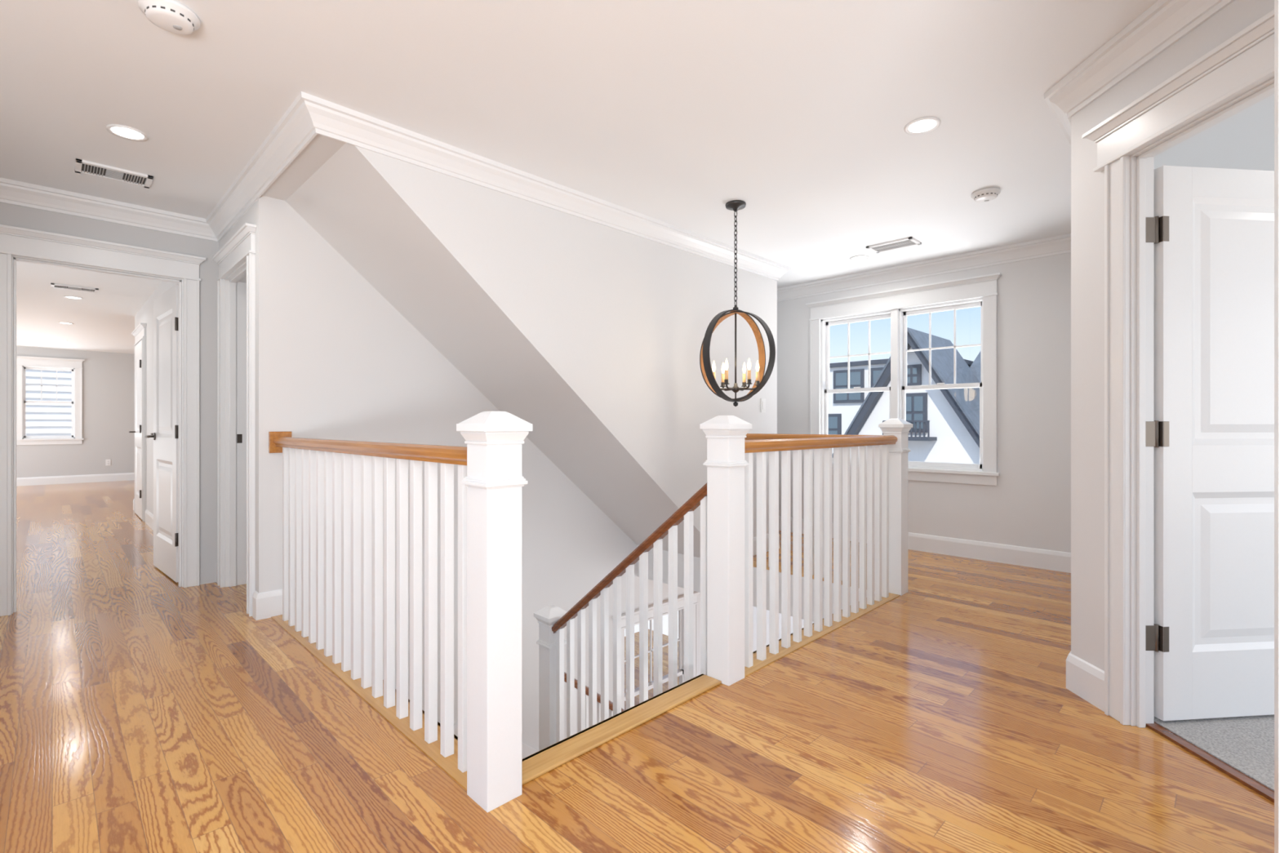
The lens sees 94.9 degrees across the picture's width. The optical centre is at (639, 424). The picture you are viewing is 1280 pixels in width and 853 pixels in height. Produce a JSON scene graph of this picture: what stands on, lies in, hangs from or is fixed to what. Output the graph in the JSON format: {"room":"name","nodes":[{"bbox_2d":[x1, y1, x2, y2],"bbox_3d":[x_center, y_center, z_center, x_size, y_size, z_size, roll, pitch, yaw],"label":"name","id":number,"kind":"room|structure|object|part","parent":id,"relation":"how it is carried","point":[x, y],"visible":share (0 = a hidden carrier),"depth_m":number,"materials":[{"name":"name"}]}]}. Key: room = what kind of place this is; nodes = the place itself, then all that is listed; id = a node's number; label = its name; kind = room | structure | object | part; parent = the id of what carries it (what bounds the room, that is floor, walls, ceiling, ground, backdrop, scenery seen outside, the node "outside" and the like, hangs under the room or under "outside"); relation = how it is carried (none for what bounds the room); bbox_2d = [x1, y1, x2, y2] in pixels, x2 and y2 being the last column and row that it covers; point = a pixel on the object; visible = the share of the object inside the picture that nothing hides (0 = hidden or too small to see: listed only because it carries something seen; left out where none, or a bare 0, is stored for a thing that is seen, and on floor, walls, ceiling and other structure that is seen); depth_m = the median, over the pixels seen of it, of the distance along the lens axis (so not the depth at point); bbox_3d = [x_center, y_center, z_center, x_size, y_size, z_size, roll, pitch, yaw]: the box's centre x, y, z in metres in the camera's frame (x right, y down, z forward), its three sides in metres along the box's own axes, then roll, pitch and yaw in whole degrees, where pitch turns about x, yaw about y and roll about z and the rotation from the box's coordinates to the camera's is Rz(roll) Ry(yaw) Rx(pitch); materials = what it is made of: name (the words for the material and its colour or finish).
{"room":"stair landing","nodes":[
{"label":"stair landing","id":0,"kind":"room"},
{"bbox_2d":[16,346,134,477],"bbox_3d":[-9.847,-0.145,11.473,8.300,2.450,0.150,0,0,-45],"label":"wall","id":1,"kind":"structure","parent":0,"point":[108,378],"depth_m":11.02,"materials":[{"name":"paint"}]},
{"bbox_2d":[16,355,84,444],"bbox_3d":[-10.666,-0.419,10.609,0.924,1.559,0.193,0,0,-45],"label":"window","id":2,"kind":"structure","parent":1,"relation":"in","point":[23,362],"depth_m":10.58,"materials":[{"name":"paint"}]},
{"bbox_2d":[16,472,134,486],"bbox_3d":[-9.806,1.008,11.396,8.250,0.145,0.016,0,0,-45],"label":"baseboard","id":3,"kind":"structure","parent":1,"relation":"attached to","point":[33,481],"depth_m":10.79,"materials":[{"name":"paint"}]},
{"bbox_2d":[105,459,111,465],"bbox_3d":[-10.073,0.720,11.134,0.072,0.116,0.010,0,0,-45],"label":"wall outlet","id":4,"kind":"object","parent":1,"relation":"attached to","point":[108,462],"visible":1,"depth_m":11.13,"materials":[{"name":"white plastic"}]},
{"bbox_2d":[0,202,218,584],"bbox_3d":[-2.712,-0.145,4.303,8.250,2.450,0.120,0,0,-45],"label":"wall","id":5,"kind":"structure","parent":0,"point":[11,215],"depth_m":3.97,"materials":[{"name":"paint"}]},
{"bbox_2d":[0,224,205,616],"bbox_3d":[-3.329,-0.019,3.648,1.010,2.199,0.173,0,0,-45],"label":"trim","id":6,"kind":"structure","parent":5,"relation":"attached to","point":[16,243],"depth_m":3.61,"materials":[{"name":"paint"}]},
{"bbox_2d":[144,284,178,582],"bbox_3d":[-3.397,0.060,4.256,0.770,2.020,0.170,0,0,36],"label":"door","id":7,"kind":"structure","parent":5,"relation":"in","point":[165,436],"depth_m":4.20,"materials":[{"name":"paint"}]},
{"bbox_2d":[134,280,178,514],"bbox_3d":[-4.073,-0.145,6.689,6.900,2.450,5.180,0,0,-45],"label":"wall","id":8,"kind":"structure","parent":0,"point":[145,314],"depth_m":6.31,"materials":[{"name":"paint"}]},
{"bbox_2d":[128,340,142,519],"bbox_3d":[-5.872,0.060,6.851,0.093,2.020,0.797,0,0,-45],"label":"door","id":9,"kind":"structure","parent":8,"relation":"in","point":[138,348],"depth_m":6.88,"materials":[{"name":"paint"}]},
{"bbox_2d":[131,323,146,521],"bbox_3d":[-5.859,-0.021,6.869,0.054,2.201,1.044,0,0,-45],"label":"trim","id":10,"kind":"structure","parent":8,"relation":"attached to","point":[140,332],"depth_m":6.53,"materials":[{"name":"paint"}]},
{"bbox_2d":[145,509,153,530],"bbox_3d":[-4.245,1.008,5.280,0.016,0.145,3.430,0,0,-45],"label":"baseboard","id":11,"kind":"structure","parent":8,"relation":"attached to","point":[148,516],"depth_m":6.22,"materials":[{"name":"paint"}]},
{"bbox_2d":[218,203,254,250],"bbox_3d":[-2.496,-0.145,3.727,0.120,2.450,1.000,0,0,-45],"label":"wall","id":12,"kind":"structure","parent":0,"point":[248,217],"depth_m":3.58,"materials":[{"name":"paint"}]},
{"bbox_2d":[212,222,256,617],"bbox_3d":[-2.469,-0.019,3.662,0.173,2.199,0.970,0,0,-45],"label":"trim","id":13,"kind":"structure","parent":12,"relation":"attached to","point":[236,260],"depth_m":3.90,"materials":[{"name":"paint"}]},
{"bbox_2d":[262,133,777,557],"bbox_3d":[-0.463,-0.133,4.197,3.660,2.474,1.030,0,0,-45],"label":"wall","id":14,"kind":"structure","parent":0,"point":[588,334],"depth_m":3.71,"materials":[{"name":"paint"}]},
{"bbox_2d":[271,560,900,790],"bbox_3d":[-0.175,1.088,3.544,3.035,0.024,2.340,0,0,-45],"label":"trim","id":15,"kind":"structure","parent":14,"relation":"attached to","point":[449,764],"depth_m":2.53,"materials":[{"name":"brown wood"}]},
{"bbox_2d":[268,431,466,772],"bbox_3d":[-1.253,0.558,2.543,0.110,1.036,2.230,0,0,-45],"label":"balustrade","id":16,"kind":"object","parent":15,"relation":"on","point":[326,483],"visible":0.95,"depth_m":2.32,"materials":[{"name":"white wood"}]},
{"bbox_2d":[744,433,883,580],"bbox_3d":[1.178,0.558,4.253,0.110,1.036,1.210,0,0,-45],"label":"balustrade","id":17,"kind":"object","parent":15,"relation":"on","point":[748,436],"visible":0.02,"depth_m":4.20,"materials":[{"name":"brown wood"}]},
{"bbox_2d":[744,435,897,667],"bbox_3d":[1.006,0.573,3.144,1.695,1.006,0.070,0,0,-45],"label":"balustrade","id":18,"kind":"object","parent":15,"relation":"on","point":[869,455],"visible":0.95,"depth_m":3.05,"materials":[{"name":"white wood"}]},
{"bbox_2d":[636,545,850,622],"bbox_3d":[-0.223,1.230,3.578,2.795,0.300,2.224,0,0,-45],"label":"trim","id":19,"kind":"structure","parent":14,"relation":"attached to","point":[696,561],"depth_m":4.83,"materials":[{"name":"paint"}]},
{"bbox_2d":[760,398,765,412],"bbox_3d":[1.043,-0.160,4.967,0.072,0.116,0.010,0,0,-45],"label":"light switch","id":20,"kind":"object","parent":14,"relation":"attached to","point":[762,400],"visible":1,"depth_m":4.96,"materials":[{"name":"white plastic"}]},
{"bbox_2d":[254,195,813,751],"bbox_3d":[0.428,1.305,5.872,7.290,5.350,0.100,0,0,-45],"label":"wall","id":21,"kind":"structure","parent":0,"point":[335,359],"depth_m":3.75,"materials":[{"name":"paint"}]},
{"bbox_2d":[252,589,282,620],"bbox_3d":[-2.084,1.008,3.328,0.171,0.145,0.086,0,0,-45],"label":"baseboard","id":22,"kind":"structure","parent":21,"relation":"attached to","point":[265,605],"depth_m":3.28,"materials":[{"name":"paint"}]},
{"bbox_2d":[0,0,1235,302],"bbox_3d":[0.034,-1.312,3.219,5.900,0.115,5.296,0,0,-45],"label":"trim","id":23,"kind":"structure","parent":21,"relation":"attached to","point":[1166,22],"depth_m":3.19,"materials":[{"name":"paint"}]},
{"bbox_2d":[0,480,1274,852],"bbox_3d":[-3.111,1.230,4.808,8.400,0.300,19.200,0,0,-45],"label":"floor","id":24,"kind":"structure","parent":0,"point":[141,712],"depth_m":1.95,"materials":[{"name":"brown wood"}]},
{"bbox_2d":[456,411,532,812],"bbox_3d":[-0.424,0.521,1.714,0.158,1.118,0.158,0,0,-45],"label":"newel post","id":25,"kind":"object","parent":24,"relation":"on","point":[494,482],"visible":1,"depth_m":1.67,"materials":[{"name":"paint"}]},
{"bbox_2d":[699,415,751,685],"bbox_3d":[0.366,0.521,2.505,0.158,1.118,0.158,0,0,-45],"label":"newel post","id":26,"kind":"object","parent":24,"relation":"on","point":[725,464],"visible":0.99,"depth_m":2.46,"materials":[{"name":"paint"}]},
{"bbox_2d":[878,418,912,595],"bbox_3d":[1.646,0.521,3.784,0.158,1.118,0.158,0,0,-45],"label":"newel post","id":27,"kind":"object","parent":24,"relation":"on","point":[899,428],"visible":0.88,"depth_m":3.73,"materials":[{"name":"paint"}]},
{"bbox_2d":[1145,722,1274,802],"bbox_3d":[1.833,1.075,1.708,0.045,0.010,0.815,0,0,0],"label":"threshold strip","id":28,"kind":"object","parent":24,"relation":"on","point":[1249,782],"visible":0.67,"depth_m":1.86,"materials":[{"name":"brown wood"}]},
{"bbox_2d":[1154,714,1274,791],"bbox_3d":[3.655,1.073,1.182,3.640,0.014,4.303,0,0,-45],"label":"floor","id":29,"kind":"structure","parent":24,"relation":"on","point":[1246,744],"depth_m":1.99,"materials":[{"name":"grey carpet"}]},
{"bbox_2d":[0,0,1274,353],"bbox_3d":[-3.111,-1.445,4.808,19.200,0.150,8.400,0,0,45],"label":"ceiling","id":30,"kind":"structure","parent":0,"point":[672,112],"depth_m":2.53,"materials":[{"name":"paint"}]},
{"bbox_2d":[57,322,73,324],"bbox_3d":[-7.757,-1.367,7.941,0.153,0.006,0.153,0,0,-45],"label":"recessed light","id":31,"kind":"object","parent":30,"relation":"in","point":[58,322],"visible":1,"depth_m":7.94,"materials":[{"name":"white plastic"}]},
{"bbox_2d":[63,295,83,299],"bbox_3d":[-6.109,-1.367,6.336,0.153,0.006,0.153,0,0,-45],"label":"recessed light","id":32,"kind":"object","parent":30,"relation":"in","point":[64,296],"visible":1,"depth_m":6.33,"materials":[{"name":"white plastic"}]},
{"bbox_2d":[50,283,98,293],"bbox_3d":[-5.650,-1.364,5.876,0.340,0.012,0.200,0,0,-45],"label":"ceiling vent","id":33,"kind":"object","parent":30,"relation":"attached to","point":[52,285],"depth_m":5.86,"materials":[{"name":"white metal"}]},
{"bbox_2d":[74,158,153,188],"bbox_3d":[-2.864,-1.364,3.203,0.310,0.012,0.200,0,0,-45],"label":"ceiling vent","id":34,"kind":"object","parent":30,"relation":"attached to","point":[82,166],"depth_m":3.19,"materials":[{"name":"white metal"}]},
{"bbox_2d":[105,124,148,141],"bbox_3d":[-2.404,-1.367,2.758,0.153,0.006,0.153,0,0,-45],"label":"recessed light","id":35,"kind":"object","parent":30,"relation":"in","point":[126,132],"visible":1,"depth_m":2.75,"materials":[{"name":"white plastic"}]},
{"bbox_2d":[137,0,199,34],"bbox_3d":[-1.558,-1.347,1.949,0.160,0.046,0.160,0,0,-45],"label":"smoke detector","id":36,"kind":"object","parent":30,"relation":"attached to","point":[170,15],"visible":1,"depth_m":1.92,"materials":[{"name":"white plastic"}]},
{"bbox_2d":[699,200,775,406],"bbox_3d":[0.594,-0.740,3.649,0.444,1.260,0.430,0,0,1],"label":"orb chandelier","id":37,"kind":"object","parent":30,"relation":"hanging from","point":[708,375],"visible":1,"depth_m":3.61,"materials":[{"name":"black metal"}]},
{"bbox_2d":[849,254,869,261],"bbox_3d":[1.803,-1.367,4.830,0.153,0.006,0.153,0,0,-45],"label":"recessed light","id":38,"kind":"object","parent":30,"relation":"in","point":[856,258],"visible":1,"depth_m":4.83,"materials":[{"name":"white plastic"}]},
{"bbox_2d":[866,236,921,253],"bbox_3d":[1.930,-1.364,4.476,0.200,0.012,0.340,0,0,-45],"label":"ceiling vent","id":39,"kind":"object","parent":30,"relation":"attached to","point":[907,242],"depth_m":4.46,"materials":[{"name":"white metal"}]},
{"bbox_2d":[903,116,941,134],"bbox_3d":[1.294,-1.367,2.694,0.153,0.006,0.153,0,0,-45],"label":"recessed light","id":40,"kind":"object","parent":30,"relation":"in","point":[928,124],"visible":1,"depth_m":2.69,"materials":[{"name":"white plastic"}]},
{"bbox_2d":[971,187,1000,202],"bbox_3d":[2.040,-1.347,3.468,0.150,0.046,0.150,0,0,-45],"label":"smoke detector","id":41,"kind":"object","parent":30,"relation":"attached to","point":[986,194],"visible":1,"depth_m":3.43,"materials":[{"name":"white plastic"}]},
{"bbox_2d":[612,591,700,710],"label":"window","id":42,"kind":"structure","parent":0,"point":[665,638],"depth_m":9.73,"materials":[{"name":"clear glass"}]},
{"bbox_2d":[533,483,706,751],"bbox_3d":[0.024,2.103,3.820,3.463,3.754,2.230,0,0,-45],"label":"stair railing","id":43,"kind":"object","parent":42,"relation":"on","point":[593,708],"depth_m":2.97,"materials":[{"name":"paint"}]},
{"bbox_3d":[0.258,2.678,4.154,2.060,2.504,0.070,0,0,-45],"label":"stair railing","id":44,"kind":"part","parent":43,"relation":"part of","materials":[{"name":"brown wood"}]},
{"bbox_2d":[521,674,721,785],"bbox_3d":[-0.051,1.085,2.131,1.003,0.034,0.105,0,0,-45],"label":"stair nosing","id":45,"kind":"structure","parent":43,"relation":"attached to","point":[537,764],"depth_m":2.06,"materials":[{"name":"brown wood"}]},
{"bbox_2d":[777,252,1071,552],"bbox_3d":[-0.124,0.005,7.654,19.000,2.750,0.150,0,0,45],"label":"wall","id":46,"kind":"structure","parent":0,"point":[1029,506],"depth_m":4.54,"materials":[{"name":"white paint"}]},
{"bbox_2d":[805,272,1001,485],"bbox_3d":[2.272,-0.349,5.214,0.193,1.659,1.664,0,0,-45],"label":"window","id":47,"kind":"structure","parent":46,"relation":"in","point":[981,291],"depth_m":5.05,"materials":[{"name":"paint"}]},
{"bbox_2d":[752,515,1104,711],"bbox_3d":[1.247,1.008,4.435,2.465,0.145,3.892,0,0,-45],"label":"baseboard","id":48,"kind":"structure","parent":46,"relation":"attached to","point":[1084,679],"depth_m":4.48,"materials":[{"name":"paint"}]},
{"bbox_2d":[1071,0,1274,671],"bbox_3d":[2.596,-0.145,2.596,3.157,2.450,0.905,0,0,-45],"label":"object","id":49,"kind":"structure","parent":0,"point":[1087,186],"depth_m":2.29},
{"bbox_2d":[1082,8,1274,728],"bbox_3d":[1.774,-0.019,1.708,0.133,2.199,1.125,0,0,0],"label":"trim","id":50,"kind":"structure","parent":49,"relation":"attached to","point":[1237,74],"depth_m":2.10,"materials":[{"name":"paint"}]},
{"bbox_2d":[1145,165,1274,720],"bbox_3d":[2.208,0.067,2.142,0.816,1.975,0.036,0,0,-6],"label":"door","id":51,"kind":"structure","parent":49,"relation":"in","point":[1211,230],"depth_m":2.11,"materials":[{"name":"paint"}]},
{"bbox_2d":[1274,0,1279,852],"bbox_3d":[1.812,-0.145,0.641,0.817,2.450,1.545,0,0,-45],"label":"wall","id":52,"kind":"structure","parent":0,"point":[1277,2],"depth_m":0.93,"materials":[{"name":"paint"}]},
{"label":"outside","id":53,"kind":"structure","parent":0,"visible":0},
{"bbox_3d":[0.000,8.130,14.142,140.000,0.100,140.000,0,0,-45],"label":"ground","id":54,"kind":"structure","parent":53,"visible":0},
{"bbox_2d":[26,368,71,435],"bbox_3d":[-13.188,2.277,13.895,15.000,9.605,0.300,0,0,-45],"label":"house","id":55,"kind":"structure","parent":54,"relation":"on","point":[42,419],"depth_m":13.41,"materials":[{"name":"white paint"}]},
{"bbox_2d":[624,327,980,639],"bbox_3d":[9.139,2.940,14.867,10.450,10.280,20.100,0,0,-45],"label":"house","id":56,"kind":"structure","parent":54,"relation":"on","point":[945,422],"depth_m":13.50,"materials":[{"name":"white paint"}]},
{"bbox_3d":[2.160,2.680,4.140,7.290,2.600,4.800,0,0,-45],"label":"wall","id":57,"kind":"structure","parent":0,"visible":0},
{"bbox_2d":[453,722,538,759],"bbox_3d":[-0.461,3.087,4.191,3.325,2.055,1.020,0,0,-45],"label":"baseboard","id":58,"kind":"structure","parent":57,"relation":"attached to","point":[526,750],"depth_m":4.47,"materials":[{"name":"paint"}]}
]}

